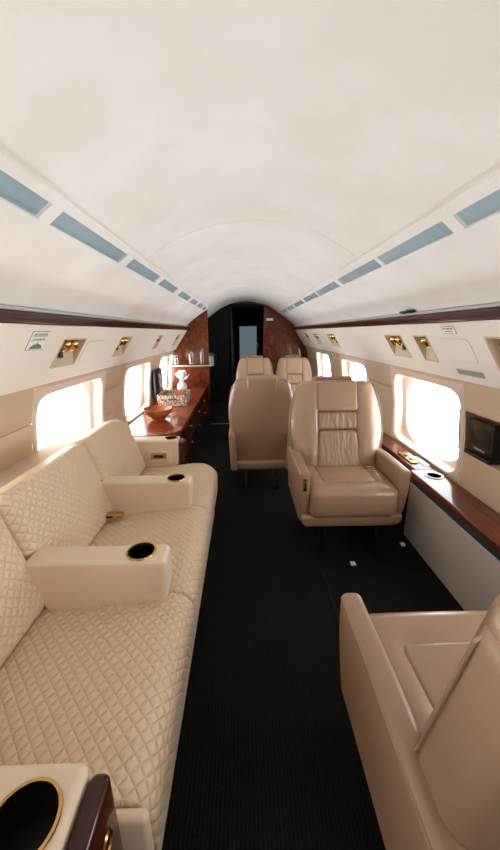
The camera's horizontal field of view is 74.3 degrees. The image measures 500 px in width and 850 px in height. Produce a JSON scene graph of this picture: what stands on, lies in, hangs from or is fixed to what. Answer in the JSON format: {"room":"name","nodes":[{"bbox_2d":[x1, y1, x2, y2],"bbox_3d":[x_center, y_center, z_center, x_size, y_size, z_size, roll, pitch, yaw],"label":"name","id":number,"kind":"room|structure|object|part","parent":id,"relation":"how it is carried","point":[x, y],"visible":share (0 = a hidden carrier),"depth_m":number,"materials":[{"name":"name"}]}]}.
{"room":"aircraft cabin","nodes":[
{"label":"aircraft cabin","id":0,"kind":"room"},
{"bbox_2d":[0,350,173,471],"bbox_3d":[-1.048,-0.018,2.322,0.267,1.450,8.320,-1,16,-1],"label":"wall","id":1,"kind":"structure","parent":0,"point":[16,408],"depth_m":1.67,"materials":[{"name":"beige plastic"}]},
{"bbox_2d":[0,428,91,487],"bbox_3d":[-1.069,0.333,1.329,0.168,0.115,1.920,-1,16,-1],"label":"trim","id":2,"kind":"structure","parent":1,"relation":"attached to","point":[9,474],"depth_m":1.72,"materials":[{"name":"beige fabric"}]},
{"bbox_2d":[32,369,106,452],"bbox_3d":[-1.183,-0.027,2.202,0.161,0.585,0.930,-1,16,-1],"label":"window frame","id":3,"kind":"structure","parent":1,"relation":"in","point":[93,384],"depth_m":2.43,"materials":[{"name":"beige plastic"}]},
{"bbox_2d":[78,341,104,361],"bbox_3d":[-0.979,-0.460,2.048,0.081,0.119,0.250,-1,16,-1],"label":"hatch","id":4,"kind":"object","parent":1,"relation":"attached to","point":[92,349],"visible":1,"depth_m":2.03,"materials":[{"name":"beige plastic"}]},
{"bbox_2d":[0,324,186,395],"bbox_3d":[-0.991,-0.357,1.708,0.225,0.296,7.320,-1,16,-1],"label":"overhead panel","id":5,"kind":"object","parent":1,"relation":"attached to","point":[20,369],"depth_m":1.66,"materials":[{"name":"beige plastic"}]},
{"bbox_2d":[25,331,50,350],"bbox_3d":[-0.917,-0.365,1.429,0.053,0.079,0.130,-1,16,-1],"label":"placard","id":6,"kind":"object","parent":5,"relation":"attached to","point":[38,339],"visible":1,"depth_m":1.42,"materials":[{"name":"white plastic"}]},
{"bbox_2d":[49,338,86,368],"bbox_3d":[-0.969,-0.409,1.766,0.100,0.189,0.248,-1,16,-1],"label":"light","id":7,"kind":"object","parent":5,"relation":"attached to","point":[70,349],"visible":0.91,"depth_m":1.79,"materials":[{"name":"beige plastic"}]},
{"bbox_2d":[111,336,132,356],"bbox_3d":[-0.984,-0.627,2.539,0.100,0.189,0.241,-1,16,-1],"label":"light","id":8,"kind":"object","parent":5,"relation":"attached to","point":[124,341],"visible":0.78,"depth_m":2.57,"materials":[{"name":"beige plastic"}]},
{"bbox_2d":[151,335,162,349],"bbox_3d":[-1.006,-0.921,3.583,0.100,0.189,0.181,-1,16,-1],"label":"light","id":9,"kind":"object","parent":5,"relation":"attached to","point":[159,338],"visible":0.41,"depth_m":3.63,"materials":[{"name":"beige plastic"}]},
{"bbox_2d":[0,309,188,329],"bbox_3d":[-0.880,-0.522,1.664,0.044,0.048,7.320,-1,16,-1],"label":"trim","id":10,"kind":"structure","parent":1,"relation":"attached to","point":[6,316],"depth_m":1.55,"materials":[{"name":"brown wood"}]},
{"bbox_2d":[0,304,188,326],"bbox_3d":[-0.873,-0.553,1.655,0.036,0.014,7.320,-1,16,-1],"label":"trim","id":11,"kind":"structure","parent":1,"relation":"attached to","point":[6,307],"depth_m":1.54,"materials":[{"name":"grey"}]},
{"bbox_2d":[123,357,152,423],"bbox_3d":[-1.210,-0.398,3.521,0.161,0.585,0.930,-1,16,-1],"label":"window","id":12,"kind":"structure","parent":1,"relation":"in","point":[145,365],"depth_m":3.83,"materials":[{"name":"beige plastic"}]},
{"bbox_2d":[152,368,163,397],"bbox_3d":[-1.164,-0.538,4.189,0.036,0.340,0.360,-1,16,-1],"label":"wall monitor","id":13,"kind":"object","parent":1,"relation":"attached to","point":[157,373],"visible":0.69,"depth_m":4.08,"materials":[{"name":"black plastic"}]},
{"bbox_2d":[159,351,173,389],"bbox_3d":[-1.236,-0.759,4.801,0.161,0.585,0.930,-1,16,-1],"label":"window","id":14,"kind":"structure","parent":1,"relation":"in","point":[169,356],"depth_m":5.16,"materials":[{"name":"beige plastic"}]},
{"bbox_2d":[171,334,180,345],"bbox_3d":[-1.026,-1.199,4.572,0.100,0.189,0.186,-1,16,-1],"label":"light","id":15,"kind":"object","parent":1,"relation":"attached to","point":[178,335],"visible":0.41,"depth_m":4.64,"materials":[{"name":"beige plastic"}]},
{"bbox_2d":[171,310,211,416],"bbox_3d":[-0.928,-0.931,5.154,0.590,1.670,0.060,-1,16,-1],"label":"wall","id":16,"kind":"structure","parent":0,"point":[193,349],"depth_m":5.09,"materials":[{"name":"brown wood"}]},
{"bbox_2d":[169,365,212,366],"bbox_3d":[-0.897,-0.921,5.100,0.660,0.012,0.190,-1,16,-1],"label":"display shelf","id":17,"kind":"object","parent":16,"relation":"attached to","point":[170,365],"visible":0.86,"depth_m":5.02,"materials":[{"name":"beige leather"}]},
{"bbox_2d":[208,352,216,364],"bbox_3d":[-0.585,-1.030,5.104,0.122,0.190,0.091,-9,18,-28],"label":"thermos jug","id":18,"kind":"object","parent":17,"relation":"on","point":[211,355],"visible":1,"depth_m":5.07,"materials":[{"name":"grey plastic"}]},
{"bbox_2d":[208,301,263,401],"bbox_3d":[-0.070,-1.708,7.373,2.650,1.950,2.280,-1,16,-1],"label":"wall","id":19,"kind":"structure","parent":0,"point":[244,313],"depth_m":6.39,"materials":[{"name":"black"}]},
{"bbox_2d":[230,311,232,387],"bbox_3d":[-0.342,-1.273,6.295,0.030,1.700,0.040,-1,16,-1],"label":"door frame","id":20,"kind":"structure","parent":19,"relation":"attached to","point":[230,311],"depth_m":6.23,"materials":[{"name":"black plastic"}]},
{"bbox_2d":[238,326,258,362],"bbox_3d":[-0.044,-1.627,7.968,0.500,1.470,0.080,-1,16,-1],"label":"door","id":21,"kind":"structure","parent":19,"relation":"in","point":[248,341],"depth_m":7.88,"materials":[{"name":"blue"}]},
{"bbox_2d":[0,0,499,325],"bbox_3d":[0.008,-0.923,2.089,1.810,0.453,8.320,-1,16,-1],"label":"ceiling","id":22,"kind":"structure","parent":0,"point":[257,151],"depth_m":0.85,"materials":[{"name":"plastic"}]},
{"bbox_2d":[0,153,66,229],"bbox_3d":[-0.536,-0.194,-0.491,0.096,0.074,2.980,-1,16,-1],"label":"wall strip","id":23,"kind":"object","parent":22,"relation":"attached to","point":[56,203],"visible":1,"depth_m":0.84,"materials":[{"name":"plastic"}]},
{"bbox_2d":[0,170,48,215],"bbox_3d":[-0.562,-0.508,0.604,0.049,0.039,0.614,-1,16,-1],"label":"ceiling light","id":24,"kind":"object","parent":23,"relation":"attached to","point":[13,191],"visible":0.99,"depth_m":0.81,"materials":[{"name":"blue plastic"}]},
{"bbox_2d":[39,202,209,311],"bbox_3d":[-0.608,-1.178,2.998,0.095,0.072,4.266,-1,16,-1],"label":"ceiling light panel","id":25,"kind":"object","parent":22,"relation":"attached to","point":[69,209],"depth_m":1.32,"materials":[{"name":"plastic"}]},
{"bbox_3d":[-0.575,-0.684,1.230,0.049,0.039,0.554,-1,16,-1],"label":"ceiling light","id":26,"kind":"part","parent":25,"relation":"part of","materials":[{"name":"blue plastic"}]},
{"bbox_3d":[-0.587,-0.855,1.835,0.049,0.039,0.529,-1,16,-1],"label":"ceiling light","id":27,"kind":"part","parent":25,"relation":"part of","materials":[{"name":"blue plastic"}]},
{"bbox_3d":[-0.600,-1.022,2.431,0.049,0.039,0.511,-1,16,-1],"label":"ceiling light","id":28,"kind":"part","parent":25,"relation":"part of","materials":[{"name":"blue plastic"}]},
{"bbox_3d":[-0.613,-1.210,3.097,0.049,0.039,0.534,-1,16,-1],"label":"ceiling light","id":29,"kind":"part","parent":25,"relation":"part of","materials":[{"name":"blue plastic"}]},
{"bbox_3d":[-0.625,-1.374,3.679,0.049,0.039,0.444,-1,16,-1],"label":"ceiling light","id":30,"kind":"part","parent":25,"relation":"part of","materials":[{"name":"blue plastic"}]},
{"bbox_2d":[278,210,460,314],"bbox_3d":[0.578,-1.318,3.463,0.095,0.072,5.042,-1,16,-1],"label":"ceiling light panel","id":31,"kind":"object","parent":22,"relation":"attached to","point":[434,218],"depth_m":1.44,"materials":[{"name":"plastic"}]},
{"bbox_3d":[0.579,-1.446,3.922,0.049,0.039,0.644,-1,16,-1],"label":"ceiling light","id":32,"kind":"part","parent":31,"relation":"part of","materials":[{"name":"blue plastic"}]},
{"bbox_3d":[0.593,-1.256,3.248,0.049,0.039,0.624,-1,16,-1],"label":"ceiling light","id":33,"kind":"part","parent":31,"relation":"part of","materials":[{"name":"blue plastic"}]},
{"bbox_3d":[0.607,-1.071,2.591,0.049,0.039,0.609,-1,16,-1],"label":"ceiling light","id":34,"kind":"part","parent":31,"relation":"part of","materials":[{"name":"blue plastic"}]},
{"bbox_3d":[0.620,-0.880,1.912,0.049,0.039,0.642,-1,16,-1],"label":"ceiling light","id":35,"kind":"part","parent":31,"relation":"part of","materials":[{"name":"blue plastic"}]},
{"bbox_3d":[0.632,-0.711,1.312,0.049,0.039,0.531,-1,16,-1],"label":"ceiling light","id":36,"kind":"part","parent":31,"relation":"part of","materials":[{"name":"blue plastic"}]},
{"bbox_2d":[436,171,499,235],"bbox_3d":[0.657,-0.219,-0.436,0.096,0.074,3.054,-1,16,-1],"label":"wall strip","id":37,"kind":"object","parent":22,"relation":"attached to","point":[491,184],"visible":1,"depth_m":0.92,"materials":[{"name":"plastic"}]},
{"bbox_2d":[456,189,499,225],"bbox_3d":[0.645,-0.532,0.677,0.049,0.039,0.661,-1,16,-1],"label":"ceiling light","id":38,"kind":"object","parent":37,"relation":"attached to","point":[488,205],"visible":0.98,"depth_m":0.91,"materials":[{"name":"blue plastic"}]},
{"bbox_2d":[263,304,307,374],"bbox_3d":[0.684,-1.337,6.277,0.857,1.819,0.060,-1,16,-1],"label":"wall","id":39,"kind":"structure","parent":0,"point":[280,339],"depth_m":6.17,"materials":[{"name":"brown wood"}]},
{"bbox_2d":[162,402,463,849],"bbox_3d":[-0.006,0.382,3.640,2.800,0.050,10.600,-1,16,-1],"label":"floor","id":40,"kind":"structure","parent":0,"point":[268,756],"depth_m":1.34,"materials":[{"name":"black carpet"}]},
{"bbox_2d":[0,419,217,849],"bbox_3d":[-0.595,0.557,1.459,0.776,0.804,2.130,-1,16,-1],"label":"sofa","id":41,"kind":"object","parent":40,"relation":"on","point":[105,541],"visible":1,"depth_m":1.01,"materials":[{"name":"beige leather"}]},
{"bbox_2d":[0,516,44,667],"bbox_3d":[-0.817,0.528,0.867,0.228,0.422,0.552,-1,16,-1],"label":"cushion","id":42,"kind":"object","parent":41,"relation":"on","point":[22,582],"depth_m":1.05,"materials":[{"name":"beige leather"}]},
{"bbox_3d":[-0.613,0.777,0.521,0.673,0.332,0.205,-1,16,-1],"label":"armrest","id":43,"kind":"part","parent":41,"relation":"part of","materials":[{"name":"beige leather"}]},
{"bbox_2d":[0,444,112,560],"bbox_3d":[-0.829,0.369,1.430,0.229,0.422,0.612,-1,16,-1],"label":"cushion","id":44,"kind":"object","parent":41,"relation":"on","point":[65,500],"depth_m":1.34,"materials":[{"name":"beige leather"}]},
{"bbox_3d":[-0.256,0.779,0.527,0.038,0.318,0.192,-1,16,-1],"label":"arm","id":45,"kind":"part","parent":41,"relation":"part of","materials":[{"name":"brown wood"}]},
{"bbox_2d":[0,593,194,849],"bbox_3d":[-0.481,0.751,0.937,0.571,0.174,0.555,-1,16,-1],"label":"seat cushion","id":46,"kind":"object","parent":41,"relation":"on","point":[99,683],"depth_m":0.87,"materials":[{"name":"beige leather"}]},
{"bbox_3d":[-0.522,0.544,1.174,0.474,0.204,0.105,-1,16,-1],"label":"armrest","id":47,"kind":"part","parent":41,"relation":"part of","materials":[{"name":"beige leather"}]},
{"bbox_2d":[68,419,144,481],"bbox_3d":[-0.840,0.206,2.010,0.229,0.422,0.587,-1,16,-1],"label":"cushion","id":48,"kind":"object","parent":41,"relation":"on","point":[111,446],"depth_m":1.91,"materials":[{"name":"beige leather"}]},
{"bbox_3d":[-0.238,0.699,0.550,0.006,0.040,0.040,-1,16,-1],"label":"ring pull","id":49,"kind":"part","parent":41,"relation":"part of","materials":[{"name":"gold metal"}]},
{"bbox_3d":[-0.542,0.378,1.774,0.468,0.198,0.100,-1,16,-1],"label":"armrest","id":50,"kind":"part","parent":41,"relation":"part of","materials":[{"name":"beige leather"}]},
{"bbox_2d":[89,506,210,624],"bbox_3d":[-0.492,0.592,1.500,0.571,0.174,0.615,-1,16,-1],"label":"seat cushion","id":51,"kind":"object","parent":41,"relation":"on","point":[186,529],"depth_m":1.54,"materials":[{"name":"beige leather"}]},
{"bbox_3d":[-0.748,0.240,2.414,0.480,0.300,0.115,-1,16,-1],"label":"armrest","id":52,"kind":"part","parent":41,"relation":"part of","materials":[{"name":"beige leather"}]},
{"bbox_3d":[-0.649,0.221,2.348,0.175,0.074,0.009,-1,16,-1],"label":"control plate","id":53,"kind":"part","parent":41,"relation":"part of","materials":[{"name":"gold metal"}]},
{"bbox_2d":[139,463,217,529],"bbox_3d":[-0.504,0.427,2.084,0.571,0.174,0.600,-1,16,-1],"label":"seat cushion","id":54,"kind":"object","parent":41,"relation":"on","point":[205,479],"depth_m":2.16,"materials":[{"name":"beige leather"}]},
{"bbox_3d":[-0.486,0.253,2.424,0.047,0.305,0.103,-1,16,-1],"label":"arm","id":55,"kind":"part","parent":41,"relation":"part of","materials":[{"name":"brown wood"}]},
{"bbox_2d":[129,388,206,461],"bbox_3d":[-0.900,-0.015,4.092,0.538,0.482,2.479,-1,16,-1],"label":"credenza","id":56,"kind":"object","parent":40,"relation":"on","point":[186,422],"visible":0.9,"depth_m":3.46,"materials":[{"name":"brown wood"}]},
{"bbox_2d":[143,405,172,419],"bbox_3d":[-0.933,-0.116,3.357,0.296,0.113,0.296,-1,16,-1],"label":"wooden bowl","id":57,"kind":"object","parent":56,"relation":"on","point":[157,412],"visible":1,"depth_m":3.30,"materials":[{"name":"brown wood"}]},
{"bbox_2d":[129,388,205,436],"bbox_3d":[-0.908,-0.229,4.031,0.525,0.037,2.479,-1,16,-1],"label":"countertop","id":58,"kind":"structure","parent":56,"relation":"on","point":[176,421],"depth_m":3.27,"materials":[{"name":"brown wood"}]},
{"bbox_2d":[157,389,190,405],"bbox_3d":[-0.933,-0.338,4.094,0.363,0.139,0.418,-2,16,-4],"label":"wicker basket","id":59,"kind":"object","parent":56,"relation":"on","point":[165,397],"visible":0.92,"depth_m":3.92,"materials":[{"name":"beige wicker"}]},
{"bbox_3d":[-0.918,-0.282,3.912,0.360,0.130,0.031,-2,16,-4],"label":"panel","id":60,"kind":"part","parent":59,"relation":"part of","materials":[{"name":"wicker"}]},
{"bbox_3d":[-0.948,-0.385,4.279,0.360,0.130,0.031,-2,16,-4],"label":"panel","id":61,"kind":"part","parent":59,"relation":"part of","materials":[{"name":"wicker"}]},
{"bbox_2d":[177,380,186,388],"bbox_3d":[-1.016,-0.585,4.938,0.150,0.158,0.150,-1,16,-1],"label":"vase","id":62,"kind":"object","parent":56,"relation":"on","point":[181,385],"visible":0.79,"depth_m":4.89,"materials":[{"name":"white ceramic"}]},
{"bbox_2d":[175,370,188,380],"bbox_3d":[-1.009,-0.728,4.896,0.206,0.190,0.241,-1,16,-1],"label":"coral spray","id":63,"kind":"object","parent":62,"relation":"in","point":[180,374],"visible":1,"depth_m":4.87,"materials":[{"name":"white ceramic"}]},
{"bbox_3d":[-0.653,0.034,3.555,0.017,0.165,0.650,-1,16,-1],"label":"drawer","id":64,"kind":"part","parent":56,"relation":"part of","materials":[{"name":"brown wood"}]},
{"bbox_3d":[-0.651,0.220,3.608,0.017,0.190,0.650,-1,16,-1],"label":"drawer","id":65,"kind":"part","parent":56,"relation":"part of","materials":[{"name":"brown wood"}]},
{"bbox_3d":[-0.669,-0.150,4.210,0.011,0.165,0.650,-1,16,-1],"label":"drawer","id":66,"kind":"part","parent":56,"relation":"part of","materials":[{"name":"brown wood"}]},
{"bbox_3d":[-0.668,0.035,4.262,0.011,0.190,0.650,-1,16,-1],"label":"drawer","id":67,"kind":"part","parent":56,"relation":"part of","materials":[{"name":"brown wood"}]},
{"bbox_3d":[-0.686,-0.334,4.864,0.005,0.165,0.650,-1,16,-1],"label":"drawer","id":68,"kind":"part","parent":56,"relation":"part of","materials":[{"name":"brown wood"}]},
{"bbox_3d":[-0.684,-0.149,4.916,0.005,0.190,0.650,-1,16,-1],"label":"drawer","id":69,"kind":"part","parent":56,"relation":"part of","materials":[{"name":"brown wood"}]},
{"bbox_2d":[236,356,273,378],"bbox_3d":[0.056,-0.353,4.263,0.539,1.026,0.733,-1,16,-1],"label":"armchair","id":70,"kind":"object","parent":40,"relation":"on","point":[250,365],"visible":0.23,"depth_m":4.29,"materials":[{"name":"brown leather"}]},
{"bbox_2d":[229,375,292,488],"bbox_3d":[0.092,0.018,2.984,0.551,1.004,0.645,-1,16,-1],"label":"armchair","id":71,"kind":"object","parent":40,"relation":"on","point":[259,405],"visible":0.91,"depth_m":2.71,"materials":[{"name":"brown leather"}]},
{"bbox_3d":[-0.147,0.150,3.021,0.065,0.355,0.560,-1,16,-1],"label":"armrest","id":72,"kind":"part","parent":71,"relation":"part of","materials":[{"name":"brown leather"}]},
{"bbox_3d":[-0.034,0.459,2.942,0.024,0.180,0.145,-1,16,-1],"label":"leg","id":73,"kind":"part","parent":71,"relation":"part of","materials":[{"name":"black plastic"}]},
{"bbox_3d":[0.094,0.285,3.085,0.511,0.087,0.520,-1,16,-1],"label":"seat","id":74,"kind":"part","parent":71,"relation":"part of","materials":[{"name":"brown leather"}]},
{"bbox_3d":[0.231,0.456,2.947,0.024,0.180,0.145,-1,16,-1],"label":"leg","id":75,"kind":"part","parent":71,"relation":"part of","materials":[{"name":"black plastic"}]},
{"bbox_3d":[0.333,0.144,3.030,0.065,0.355,0.560,-1,16,-1],"label":"armrest","id":76,"kind":"part","parent":71,"relation":"part of","materials":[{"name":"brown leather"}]},
{"bbox_2d":[276,355,311,393],"bbox_3d":[0.584,-0.360,4.272,0.488,1.026,0.729,-1,16,-1],"label":"armchair","id":77,"kind":"object","parent":40,"relation":"on","point":[296,369],"visible":0.31,"depth_m":4.30,"materials":[{"name":"brown leather"}]},
{"bbox_2d":[320,570,339,625],"bbox_3d":[0.421,0.907,1.657,0.018,0.008,0.520,-1,16,-1],"label":"track","id":78,"kind":"object","parent":40,"relation":"on","point":[322,571],"visible":0.56,"depth_m":1.70,"materials":[{"name":"black metal"}]},
{"bbox_2d":[288,376,410,552],"bbox_3d":[0.610,0.217,2.243,0.662,1.017,0.749,-1,16,-1],"label":"armchair","id":79,"kind":"object","parent":40,"relation":"on","point":[340,474],"visible":1,"depth_m":2.25,"materials":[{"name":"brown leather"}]},
{"bbox_3d":[0.322,0.372,2.221,0.076,0.355,0.560,-1,16,-1],"label":"armrest","id":80,"kind":"part","parent":79,"relation":"part of","materials":[{"name":"brown leather"}]},
{"bbox_3d":[0.459,0.698,2.082,0.024,0.180,0.130,-1,16,-1],"label":"leg","id":81,"kind":"part","parent":79,"relation":"part of","materials":[{"name":"black plastic"}]},
{"bbox_3d":[0.614,0.517,2.247,0.616,0.087,0.520,-1,16,-1],"label":"seat","id":82,"kind":"part","parent":79,"relation":"part of","materials":[{"name":"brown leather"}]},
{"bbox_2d":[306,464,398,517],"bbox_3d":[0.614,0.409,2.150,0.524,0.207,0.467,-1,16,-1],"label":"seat cushion","id":83,"kind":"object","parent":79,"relation":"on","point":[333,490],"depth_m":1.95,"materials":[{"name":"brown leather"}]},
{"bbox_3d":[0.779,0.694,2.087,0.024,0.180,0.130,-1,16,-1],"label":"leg","id":84,"kind":"part","parent":79,"relation":"part of","materials":[{"name":"black plastic"}]},
{"bbox_3d":[0.902,0.364,2.230,0.076,0.355,0.560,-1,16,-1],"label":"armrest","id":85,"kind":"part","parent":79,"relation":"part of","materials":[{"name":"brown leather"}]},
{"bbox_2d":[380,431,435,525],"bbox_3d":[1.107,0.010,3.952,0.146,0.480,3.642,-1,16,-1],"label":"ledge","id":86,"kind":"object","parent":40,"relation":"on","point":[399,452],"visible":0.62,"depth_m":2.35,"materials":[{"name":"brown wood"}]},
{"bbox_3d":[1.094,0.033,3.965,0.080,0.430,3.630,-1,16,-1],"label":"panel","id":87,"kind":"part","parent":86,"relation":"part of","materials":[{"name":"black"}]},
{"bbox_3d":[1.114,0.230,2.332,0.050,0.012,0.200,-1,16,-1],"label":"control plate","id":88,"kind":"part","parent":86,"relation":"part of","materials":[{"name":"gold metal"}]},
{"bbox_3d":[1.185,0.249,2.276,0.050,0.005,0.160,-1,16,-1],"label":"inlay plate","id":89,"kind":"part","parent":86,"relation":"part of","materials":[{"name":"silver metal"}]},
{"bbox_2d":[339,593,499,849],"bbox_3d":[0.618,0.629,0.749,0.657,1.034,0.708,-1,16,-1],"label":"armchair","id":90,"kind":"object","parent":40,"relation":"on","point":[421,690],"visible":1,"depth_m":0.66,"materials":[{"name":"brown leather"}]},
{"bbox_2d":[369,611,487,732],"bbox_3d":[0.616,0.758,0.910,0.524,0.207,0.467,-1,16,-1],"label":"seat cushion","id":91,"kind":"object","parent":90,"relation":"on","point":[424,649],"depth_m":0.96,"materials":[{"name":"brown leather"}]},
{"bbox_2d":[403,470,499,610],"bbox_3d":[1.157,0.990,0.487,0.188,0.472,3.555,-1,16,-1],"label":"base cabinet","id":92,"kind":"object","parent":40,"relation":"on","point":[455,533],"visible":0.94,"depth_m":1.70,"materials":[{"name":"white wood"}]},
{"bbox_2d":[306,346,499,513],"bbox_3d":[1.126,-0.045,2.359,0.362,1.450,8.320,-1,16,-1],"label":"wall","id":93,"kind":"structure","parent":0,"point":[480,479],"depth_m":1.83,"materials":[{"name":"beige plastic"}]},
{"bbox_2d":[303,333,311,342],"bbox_3d":[0.936,-1.432,5.342,0.100,0.189,0.278,-1,16,-1],"label":"light","id":94,"kind":"object","parent":93,"relation":"attached to","point":[305,334],"visible":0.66,"depth_m":5.43,"materials":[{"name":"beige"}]},
{"bbox_2d":[312,333,322,343],"bbox_3d":[0.950,-1.231,4.629,0.100,0.189,0.276,-1,16,-1],"label":"light","id":95,"kind":"object","parent":93,"relation":"attached to","point":[316,336],"visible":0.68,"depth_m":4.71,"materials":[{"name":"beige"}]},
{"bbox_2d":[315,349,331,375],"bbox_3d":[1.159,-0.862,5.101,0.161,0.585,0.930,-1,16,-1],"label":"window","id":96,"kind":"structure","parent":93,"relation":"in","point":[320,354],"depth_m":5.45,"materials":[{"name":"beige plastic"}]},
{"bbox_2d":[326,334,340,346],"bbox_3d":[0.967,-1.005,3.826,0.100,0.189,0.326,-1,16,-1],"label":"light","id":97,"kind":"object","parent":93,"relation":"attached to","point":[332,338],"visible":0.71,"depth_m":3.87,"materials":[{"name":"beige"}]},
{"bbox_2d":[339,354,368,381],"bbox_3d":[1.188,-0.472,3.715,0.161,0.585,0.930,-1,16,-1],"label":"window","id":98,"kind":"structure","parent":93,"relation":"in","point":[346,362],"depth_m":3.97,"materials":[{"name":"beige plastic"}]},
{"bbox_2d":[293,302,499,326],"bbox_3d":[0.903,-0.708,2.157,0.036,0.014,8.300,-1,16,-1],"label":"trim","id":99,"kind":"structure","parent":93,"relation":"attached to","point":[491,305],"depth_m":1.66,"materials":[{"name":"grey"}]},
{"bbox_2d":[294,307,499,329],"bbox_3d":[0.910,-0.678,2.166,0.044,0.048,8.300,-1,16,-1],"label":"trim","id":100,"kind":"structure","parent":93,"relation":"attached to","point":[484,314],"depth_m":1.66,"materials":[{"name":"brown wood"}]},
{"bbox_2d":[295,321,499,388],"bbox_3d":[1.024,-0.515,2.214,0.225,0.296,8.300,-1,16,-1],"label":"overhead panel","id":101,"kind":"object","parent":93,"relation":"attached to","point":[369,342],"depth_m":1.97,"materials":[{"name":"beige plastic"}]},
{"bbox_2d":[384,335,411,357],"bbox_3d":[0.999,-0.556,2.233,0.100,0.189,0.251,-1,16,-1],"label":"light","id":102,"kind":"object","parent":93,"relation":"attached to","point":[397,345],"visible":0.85,"depth_m":2.26,"materials":[{"name":"beige plastic"}]},
{"bbox_2d":[399,310,415,313],"bbox_3d":[0.885,-0.636,1.865,0.048,0.016,0.120,-1,16,-1],"label":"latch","id":103,"kind":"object","parent":93,"relation":"attached to","point":[408,311],"visible":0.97,"depth_m":1.84,"materials":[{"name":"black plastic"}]},
{"bbox_2d":[412,335,438,361],"bbox_3d":[1.006,-0.459,1.886,0.100,0.189,0.146,-1,16,-1],"label":"light","id":104,"kind":"object","parent":93,"relation":"attached to","point":[422,342],"visible":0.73,"depth_m":1.92,"materials":[{"name":"beige"}]},
{"bbox_2d":[389,366,468,481],"bbox_3d":[1.216,-0.073,2.300,0.161,0.585,0.930,-1,16,-1],"label":"window","id":105,"kind":"structure","parent":93,"relation":"in","point":[402,380],"depth_m":2.37,"materials":[{"name":"beige plastic"}]},
{"bbox_2d":[441,326,456,333],"bbox_3d":[0.945,-0.452,1.572,0.024,0.035,0.103,-1,16,-1],"label":"placard","id":106,"kind":"object","parent":93,"relation":"attached to","point":[446,329],"visible":1,"depth_m":1.57,"materials":[{"name":"white plastic"}]},
{"bbox_2d":[440,338,477,362],"bbox_3d":[1.009,-0.363,1.603,0.074,0.109,0.228,-1,16,-1],"label":"hatch","id":107,"kind":"object","parent":93,"relation":"attached to","point":[455,349],"visible":1,"depth_m":1.59,"materials":[{"name":"beige plastic"}]},
{"bbox_2d":[456,368,485,378],"bbox_3d":[1.084,-0.254,1.626,0.019,0.028,0.201,-1,16,-1],"label":"air vent","id":108,"kind":"object","parent":93,"relation":"attached to","point":[460,371],"visible":1,"depth_m":1.62,"materials":[{"name":"grey plastic"}]},
{"bbox_2d":[464,417,499,464],"bbox_3d":[1.244,0.080,1.750,0.075,0.204,0.197,-1,16,-1],"label":"monitor","id":109,"kind":"object","parent":93,"relation":"attached to","point":[484,435],"visible":1,"depth_m":1.72,"materials":[{"name":"black plastic"}]},
{"bbox_2d":[483,336,499,371],"bbox_3d":[1.019,-0.282,1.260,0.100,0.189,0.254,-1,16,-1],"label":"light","id":110,"kind":"object","parent":93,"relation":"attached to","point":[493,343],"visible":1,"depth_m":1.37,"materials":[{"name":"beige plastic"}]}
]}

